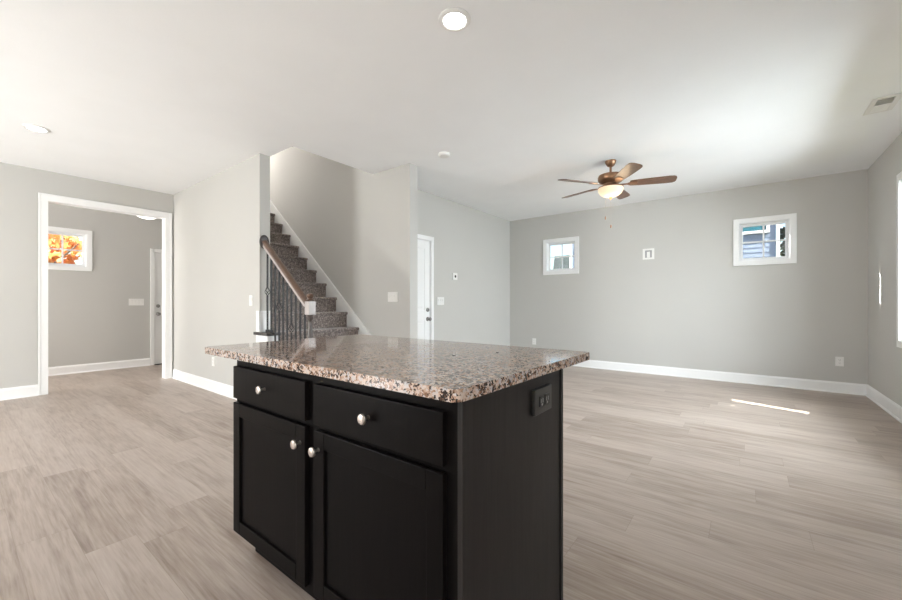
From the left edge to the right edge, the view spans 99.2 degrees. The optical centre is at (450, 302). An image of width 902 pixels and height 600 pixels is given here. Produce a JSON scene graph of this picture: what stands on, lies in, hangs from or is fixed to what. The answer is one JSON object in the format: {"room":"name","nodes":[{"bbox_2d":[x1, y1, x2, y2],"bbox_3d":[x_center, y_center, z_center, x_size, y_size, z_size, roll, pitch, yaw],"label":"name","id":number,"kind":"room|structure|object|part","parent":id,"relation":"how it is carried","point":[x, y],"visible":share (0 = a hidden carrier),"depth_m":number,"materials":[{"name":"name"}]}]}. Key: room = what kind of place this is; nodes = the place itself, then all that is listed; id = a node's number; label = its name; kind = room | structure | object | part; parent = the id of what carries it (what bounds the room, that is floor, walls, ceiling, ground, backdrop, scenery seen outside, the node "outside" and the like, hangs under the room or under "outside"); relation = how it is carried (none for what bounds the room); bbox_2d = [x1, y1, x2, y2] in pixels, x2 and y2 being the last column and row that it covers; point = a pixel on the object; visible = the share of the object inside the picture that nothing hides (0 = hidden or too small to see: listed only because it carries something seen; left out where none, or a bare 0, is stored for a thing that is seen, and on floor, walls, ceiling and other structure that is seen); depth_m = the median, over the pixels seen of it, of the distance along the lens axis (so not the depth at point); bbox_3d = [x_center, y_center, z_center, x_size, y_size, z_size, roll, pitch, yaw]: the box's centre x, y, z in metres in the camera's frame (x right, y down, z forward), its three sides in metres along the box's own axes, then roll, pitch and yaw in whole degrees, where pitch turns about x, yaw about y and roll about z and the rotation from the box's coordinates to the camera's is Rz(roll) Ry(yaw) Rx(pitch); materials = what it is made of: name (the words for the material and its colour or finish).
{"room":"open-plan kitchen","nodes":[
{"label":"open-plan kitchen","id":0,"kind":"room"},
{"bbox_2d":[0,162,172,388],"bbox_3d":[-5.384,-0.250,4.261,0.130,2.740,6.520,0,0,37],"label":"wall","id":1,"kind":"structure","parent":0,"point":[20,186],"depth_m":4.56,"materials":[{"name":"grey paint"}]},
{"bbox_2d":[0,384,37,400],"bbox_3d":[-6.103,1.052,3.194,0.026,0.135,3.651,0,0,37],"label":"baseboard","id":2,"kind":"structure","parent":1,"relation":"attached to","point":[30,390],"depth_m":4.52,"materials":[{"name":"white paint"}]},
{"bbox_2d":[38,192,171,395],"bbox_3d":[-4.630,-0.109,5.227,0.152,2.458,1.368,0,0,37],"label":"trim","id":3,"kind":"structure","parent":1,"relation":"attached to","point":[44,199],"depth_m":4.96,"materials":[{"name":"white paint"}]},
{"bbox_2d":[48,203,161,366],"bbox_3d":[-6.260,-0.250,5.896,0.150,2.740,5.250,0,0,37],"label":"wall","id":4,"kind":"structure","parent":0,"point":[91,318],"depth_m":6.38,"materials":[{"name":"grey paint"}]},
{"bbox_2d":[48,226,91,270],"bbox_3d":[-6.127,-0.846,6.056,0.168,0.662,0.669,0,0,37],"label":"window","id":5,"kind":"structure","parent":4,"relation":"in","point":[86,235],"depth_m":6.14,"materials":[{"name":"white paint"}]},
{"bbox_3d":[-6.134,-0.846,6.061,0.040,0.514,0.521,0,0,37],"label":"sash","id":6,"kind":"part","parent":5,"relation":"part of","materials":[{"name":"white plastic"}]},
{"bbox_2d":[48,358,149,375],"bbox_3d":[-6.184,1.052,5.850,0.026,0.135,5.030,0,0,37],"label":"baseboard","id":7,"kind":"structure","parent":4,"relation":"attached to","point":[91,367],"depth_m":6.32,"materials":[{"name":"white paint"}]},
{"bbox_2d":[129,299,143,304],"bbox_3d":[-5.516,-0.018,6.734,0.012,0.089,0.195,0,0,37],"label":"light switch","id":8,"kind":"object","parent":4,"relation":"attached to","point":[131,301],"visible":1,"depth_m":6.73,"materials":[{"name":"white plastic"}]},
{"bbox_2d":[150,248,161,364],"bbox_3d":[-5.115,0.070,7.330,0.186,2.100,1.040,0,0,37],"label":"door","id":9,"kind":"structure","parent":4,"relation":"in","point":[155,254],"depth_m":6.97,"materials":[{"name":"white paint"}]},
{"bbox_2d":[173,146,336,385],"bbox_3d":[-2.991,-1.580,5.697,4.583,5.400,1.330,0,0,37],"label":"wall","id":10,"kind":"structure","parent":0,"point":[219,221],"depth_m":4.83,"materials":[{"name":"grey paint"}]},
{"bbox_2d":[172,369,236,399],"bbox_3d":[-3.127,1.052,4.948,2.582,0.135,0.026,0,0,37],"label":"baseboard","id":11,"kind":"structure","parent":10,"relation":"attached to","point":[223,389],"depth_m":5.00,"materials":[{"name":"white paint"}]},
{"bbox_2d":[249,295,252,305],"bbox_3d":[-2.225,-0.028,4.266,0.074,0.118,0.012,0,0,37],"label":"light switch","id":12,"kind":"object","parent":10,"relation":"attached to","point":[250,296],"visible":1,"depth_m":4.25,"materials":[{"name":"white plastic"}]},
{"bbox_2d":[270,162,417,338],"bbox_3d":[-1.913,-0.405,5.627,3.720,3.050,0.131,0,0,37],"label":"wall","id":13,"kind":"structure","parent":0,"point":[360,227],"depth_m":4.91,"materials":[{"name":"grey paint"}]},
{"bbox_2d":[388,292,397,301],"bbox_3d":[-0.702,-0.073,4.610,0.166,0.118,0.012,0,0,37],"label":"light switch","id":14,"kind":"object","parent":13,"relation":"attached to","point":[392,296],"visible":1,"depth_m":4.60,"materials":[{"name":"white plastic"}]},
{"bbox_2d":[0,0,901,220],"bbox_3d":[-1.778,-1.770,3.723,10.010,0.300,10.050,0,0,37],"label":"ceiling","id":15,"kind":"structure","parent":0,"point":[163,96],"depth_m":2.94,"materials":[{"name":"white paint"}]},
{"bbox_2d":[22,123,50,132],"bbox_3d":[-3.837,-1.613,3.555,0.184,0.012,0.184,0,0,37],"label":"recessed light","id":16,"kind":"object","parent":15,"relation":"in","point":[32,127],"visible":1,"depth_m":3.54,"materials":[{"name":"white plastic"}]},
{"bbox_2d":[438,151,449,157],"bbox_3d":[-0.074,-1.602,4.163,0.124,0.036,0.124,0,0,37],"label":"smoke detector","id":17,"kind":"object","parent":15,"relation":"attached to","point":[443,154],"visible":1,"depth_m":4.13,"materials":[{"name":"white plastic"}]},
{"bbox_2d":[439,7,470,31],"bbox_3d":[0.021,-1.613,2.195,0.184,0.012,0.184,0,0,37],"label":"recessed light","id":18,"kind":"object","parent":15,"relation":"in","point":[454,19],"visible":1,"depth_m":2.18,"materials":[{"name":"white plastic"}]},
{"bbox_2d":[558,159,676,227],"bbox_3d":[1.852,-1.240,4.422,1.278,0.760,1.222,0,0,37],"label":"ceiling fan","id":19,"kind":"object","parent":15,"relation":"hanging from","point":[611,188],"visible":1,"depth_m":4.27,"materials":[{"name":"brown metal"}]},
{"bbox_3d":[1.408,-1.348,4.259,0.462,0.040,0.140,0,0,-17],"label":"blade","id":20,"kind":"part","parent":19,"relation":"part of","materials":[{"name":"brown wood"}]},
{"bbox_3d":[1.577,-1.348,4.737,0.140,0.040,0.462,0,0,-35],"label":"blade","id":21,"kind":"part","parent":19,"relation":"part of","materials":[{"name":"brown wood"}]},
{"bbox_3d":[1.821,-1.260,4.382,0.272,0.105,0.272,0,0,37],"label":"lamp shade","id":22,"kind":"part","parent":19,"relation":"part of","materials":[{"name":"beige glass"}]},
{"bbox_3d":[2.083,-1.348,4.724,0.140,0.040,0.462,0,0,37],"label":"blade","id":23,"kind":"part","parent":19,"relation":"part of","materials":[{"name":"brown wood"}]},
{"bbox_3d":[1.810,-1.348,3.951,0.140,0.040,0.462,0,0,1],"label":"blade","id":24,"kind":"part","parent":19,"relation":"part of","materials":[{"name":"brown wood"}]},
{"bbox_3d":[2.228,-1.348,4.238,0.462,0.040,0.140,0,0,19],"label":"blade","id":25,"kind":"part","parent":19,"relation":"part of","materials":[{"name":"brown wood"}]},
{"bbox_2d":[863,92,901,115],"bbox_3d":[3.511,-1.615,3.124,0.170,0.010,0.330,0,0,37],"label":"ceiling vent","id":26,"kind":"object","parent":15,"relation":"in","point":[885,103],"visible":1,"depth_m":3.11,"materials":[{"name":"white plastic"}]},
{"bbox_2d":[0,364,901,599],"bbox_3d":[-1.778,1.180,3.723,10.010,0.120,10.050,0,0,37],"label":"floor","id":27,"kind":"structure","parent":0,"point":[116,484],"depth_m":2.22,"materials":[{"name":"beige wood"}]},
{"bbox_2d":[253,200,370,342],"bbox_3d":[-2.329,-0.466,5.086,3.712,3.171,1.234,0,0,37],"label":"staircase","id":28,"kind":"structure","parent":27,"relation":"on","point":[334,316],"depth_m":5.13,"materials":[{"name":"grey carpet"}]},
{"bbox_2d":[259,235,315,340],"bbox_3d":[-1.674,0.081,3.911,0.934,1.644,0.104,0,0,37],"label":"stair railing","id":29,"kind":"object","parent":28,"relation":"on","point":[309,306],"visible":0.71,"depth_m":3.90,"materials":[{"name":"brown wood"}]},
{"bbox_3d":[-1.716,-0.306,3.940,0.833,0.682,0.044,0,0,37],"label":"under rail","id":30,"kind":"part","parent":29,"relation":"part of","materials":[{"name":"brown wood"}]},
{"bbox_3d":[-1.698,-0.334,3.926,0.841,0.693,0.062,0,0,37],"label":"handrail","id":31,"kind":"part","parent":29,"relation":"part of","materials":[{"name":"brown wood"}]},
{"bbox_3d":[-1.339,0.507,3.651,0.086,0.792,0.086,0,0,37],"label":"newel post","id":32,"kind":"part","parent":29,"relation":"part of","materials":[{"name":"beige wood"}]},
{"bbox_2d":[233,360,562,599],"bbox_3d":[-0.273,0.678,1.540,1.225,0.884,0.686,0,0,37],"label":"kitchen island","id":33,"kind":"object","parent":27,"relation":"on","point":[351,491],"visible":0.92,"depth_m":1.17,"materials":[{"name":"black wood"}]},
{"bbox_3d":[-0.733,0.335,1.480,0.033,0.033,0.031,0,0,37],"label":"knob","id":34,"kind":"part","parent":33,"relation":"part of","materials":[{"name":"silver metal"}]},
{"bbox_3d":[-0.715,0.705,1.504,0.445,0.450,0.009,0,0,37],"label":"door panel","id":35,"kind":"part","parent":33,"relation":"part of","materials":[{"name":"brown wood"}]},
{"bbox_3d":[-0.718,0.341,1.500,0.551,0.137,0.019,0,0,37],"label":"drawer","id":36,"kind":"part","parent":33,"relation":"part of","materials":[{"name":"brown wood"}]},
{"bbox_3d":[-0.718,0.705,1.500,0.551,0.556,0.019,0,0,37],"label":"door","id":37,"kind":"part","parent":33,"relation":"part of","materials":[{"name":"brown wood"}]},
{"bbox_3d":[-0.537,0.488,1.330,0.033,0.033,0.031,0,0,37],"label":"knob","id":38,"kind":"part","parent":33,"relation":"part of","materials":[{"name":"silver metal"}]},
{"bbox_3d":[-0.450,0.488,1.264,0.033,0.033,0.031,0,0,37],"label":"knob","id":39,"kind":"part","parent":33,"relation":"part of","materials":[{"name":"silver metal"}]},
{"bbox_3d":[-0.251,0.335,1.111,0.033,0.033,0.031,0,0,37],"label":"knob","id":40,"kind":"part","parent":33,"relation":"part of","materials":[{"name":"silver metal"}]},
{"bbox_3d":[-0.233,0.705,1.135,0.452,0.450,0.009,0,0,37],"label":"door panel","id":41,"kind":"part","parent":33,"relation":"part of","materials":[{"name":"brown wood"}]},
{"bbox_3d":[-0.236,0.341,1.131,0.558,0.137,0.019,0,0,37],"label":"drawer","id":42,"kind":"part","parent":33,"relation":"part of","materials":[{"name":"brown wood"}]},
{"bbox_3d":[-0.236,0.705,1.131,0.558,0.556,0.019,0,0,37],"label":"door","id":43,"kind":"part","parent":33,"relation":"part of","materials":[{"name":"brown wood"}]},
{"bbox_2d":[205,334,589,402],"bbox_3d":[-0.286,0.219,1.700,1.496,0.033,0.908,0,0,37],"label":"island countertop","id":44,"kind":"structure","parent":33,"relation":"on","point":[448,371],"depth_m":1.37,"materials":[{"name":"beige stone"}]},
{"bbox_3d":[0.210,0.678,1.186,0.016,0.884,0.617,0,0,37],"label":"panel","id":45,"kind":"part","parent":33,"relation":"part of","materials":[{"name":"black wood"}]},
{"bbox_2d":[532,384,551,416],"bbox_3d":[0.306,0.323,1.284,0.018,0.084,0.136,0,0,37],"label":"electrical outlet","id":46,"kind":"object","parent":33,"relation":"attached to","point":[541,396],"visible":1,"depth_m":1.26,"materials":[{"name":"black plastic"}]},
{"bbox_2d":[539,395,543,407],"bbox_3d":[0.298,0.323,1.263,0.004,0.036,0.032,0,0,37],"label":"receptacle","id":47,"kind":"object","parent":46,"relation":"attached to","point":[541,397],"depth_m":1.26,"materials":[{"name":"black plastic"}]},
{"bbox_2d":[545,393,548,404],"bbox_3d":[0.324,0.323,1.296,0.004,0.036,0.032,0,0,37],"label":"receptacle","id":48,"kind":"object","parent":46,"relation":"attached to","point":[546,394],"depth_m":1.29,"materials":[{"name":"black plastic"}]},
{"bbox_3d":[0.401,0.678,1.443,0.036,0.884,0.022,0,0,37],"label":"corner post","id":49,"kind":"part","parent":33,"relation":"part of","materials":[{"name":"black wood"}]},
{"bbox_2d":[418,189,509,345],"bbox_3d":[0.089,-0.250,6.305,0.130,2.740,3.380,0,0,37],"label":"wall","id":50,"kind":"structure","parent":0,"point":[470,243],"depth_m":6.46,"materials":[{"name":"grey paint"}]},
{"bbox_2d":[418,234,433,339],"bbox_3d":[-0.565,0.070,5.395,0.176,2.100,0.900,0,0,37],"label":"door","id":51,"kind":"structure","parent":50,"relation":"in","point":[425,243],"depth_m":5.61,"materials":[{"name":"white paint"}]},
{"bbox_2d":[437,297,443,304],"bbox_3d":[-0.156,-0.030,5.867,0.012,0.118,0.166,0,0,37],"label":"light switch","id":52,"kind":"object","parent":50,"relation":"attached to","point":[440,300],"visible":1,"depth_m":5.86,"materials":[{"name":"white plastic"}]},
{"bbox_2d":[452,273,456,279],"bbox_3d":[0.061,-0.425,6.140,0.024,0.110,0.124,0,0,37],"label":"thermostat","id":53,"kind":"object","parent":50,"relation":"attached to","point":[454,275],"visible":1,"depth_m":6.12,"materials":[{"name":"white plastic"}]},
{"bbox_2d":[510,169,867,383],"bbox_3d":[3.158,-0.250,6.178,5.157,2.740,0.150,0,0,37],"label":"wall","id":54,"kind":"structure","parent":0,"point":[688,306],"depth_m":5.63,"materials":[{"name":"grey paint"}]},
{"bbox_2d":[543,236,578,274],"bbox_3d":[2.034,-0.849,7.028,0.669,0.657,0.168,0,0,37],"label":"window","id":55,"kind":"structure","parent":54,"relation":"in","point":[548,243],"depth_m":7.02,"materials":[{"name":"white paint"}]},
{"bbox_3d":[2.039,-0.849,7.035,0.521,0.509,0.040,0,0,37],"label":"sash","id":56,"kind":"part","parent":55,"relation":"part of","materials":[{"name":"white plastic"}]},
{"bbox_2d":[643,248,653,259],"bbox_3d":[3.134,-0.778,6.096,0.166,0.170,0.008,0,0,37],"label":"media box","id":57,"kind":"object","parent":54,"relation":"attached to","point":[647,253],"visible":1,"depth_m":6.09,"materials":[{"name":"white plastic"}]},
{"bbox_2d":[572,360,867,395],"bbox_3d":[3.097,1.052,6.114,4.877,0.135,0.026,0,0,37],"label":"baseboard","id":58,"kind":"structure","parent":54,"relation":"attached to","point":[786,382],"depth_m":5.41,"materials":[{"name":"white paint"}]},
{"bbox_2d":[733,213,796,265],"bbox_3d":[4.304,-0.849,5.289,0.669,0.657,0.168,0,0,37],"label":"window","id":59,"kind":"structure","parent":54,"relation":"in","point":[790,220],"depth_m":5.22,"materials":[{"name":"white paint"}]},
{"bbox_3d":[4.310,-0.849,5.296,0.521,0.509,0.040,0,0,37],"label":"sash","id":60,"kind":"part","parent":59,"relation":"part of","materials":[{"name":"white plastic"}]},
{"bbox_2d":[835,357,843,365],"bbox_3d":[4.844,0.730,4.786,0.074,0.116,0.008,0,0,37],"label":"electrical outlet","id":61,"kind":"object","parent":54,"relation":"attached to","point":[839,361],"visible":1,"depth_m":4.79,"materials":[{"name":"white plastic"}]},
{"bbox_2d":[868,132,901,406],"bbox_3d":[2.091,-0.250,0.666,0.150,2.740,9.900,0,0,37],"label":"wall","id":62,"kind":"structure","parent":0,"point":[884,358],"depth_m":4.15,"materials":[{"name":"grey paint"}]},
{"bbox_2d":[865,385,901,423],"bbox_3d":[2.826,1.052,1.772,0.026,0.135,7.250,0,0,37],"label":"baseboard","id":63,"kind":"structure","parent":62,"relation":"attached to","point":[892,408],"depth_m":4.01,"materials":[{"name":"white paint"}]},
{"bbox_2d":[896,171,901,347],"bbox_3d":[4.180,-0.405,3.409,0.168,1.660,0.645,0,0,37],"label":"window","id":64,"kind":"structure","parent":62,"relation":"in","point":[899,176],"depth_m":3.66,"materials":[{"name":"white paint"}]},
{"label":"outside","id":65,"kind":"structure","parent":0,"visible":0},
{"bbox_3d":[2.110,1.670,10.979,130.000,0.300,120.000,0,0,37],"label":"ground","id":66,"kind":"structure","parent":65,"visible":0},
{"bbox_2d":[48,234,81,263],"bbox_3d":[-11.693,-0.459,10.134,4.112,4.075,3.701,0,0,37],"label":"autumn tree","id":67,"kind":"object","parent":66,"relation":"on","point":[54,241],"visible":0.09,"depth_m":10.61,"materials":[{"name":"orange plant"}]},
{"bbox_2d":[553,255,568,268],"bbox_3d":[9.735,-0.670,22.459,6.650,4.380,7.500,0,0,37],"label":"neighbor house","id":68,"kind":"structure","parent":66,"relation":"on","point":[557,261],"depth_m":22.49,"materials":[{"name":"beige"}]},
{"bbox_2d":[569,224,779,267],"bbox_3d":[8.018,-2.880,13.761,6.200,8.800,6.400,0,0,37],"label":"neighbor house","id":69,"kind":"structure","parent":66,"relation":"on","point":[771,232],"depth_m":10.14,"materials":[{"name":"blue"}]},
{"bbox_3d":[7.626,-2.695,10.502,1.540,1.570,0.010,0,0,37],"label":"pane","id":70,"kind":"part","parent":69,"relation":"part of","materials":[{"name":"teal glass"}]},
{"bbox_2d":[780,226,784,255],"bbox_3d":[14.892,-3.159,14.751,5.811,11.621,4.497,0,0,37],"label":"evergreen tree","id":71,"kind":"object","parent":66,"relation":"on","point":[782,230],"visible":0.02,"depth_m":15.98,"materials":[{"name":"green plant"}]}
]}

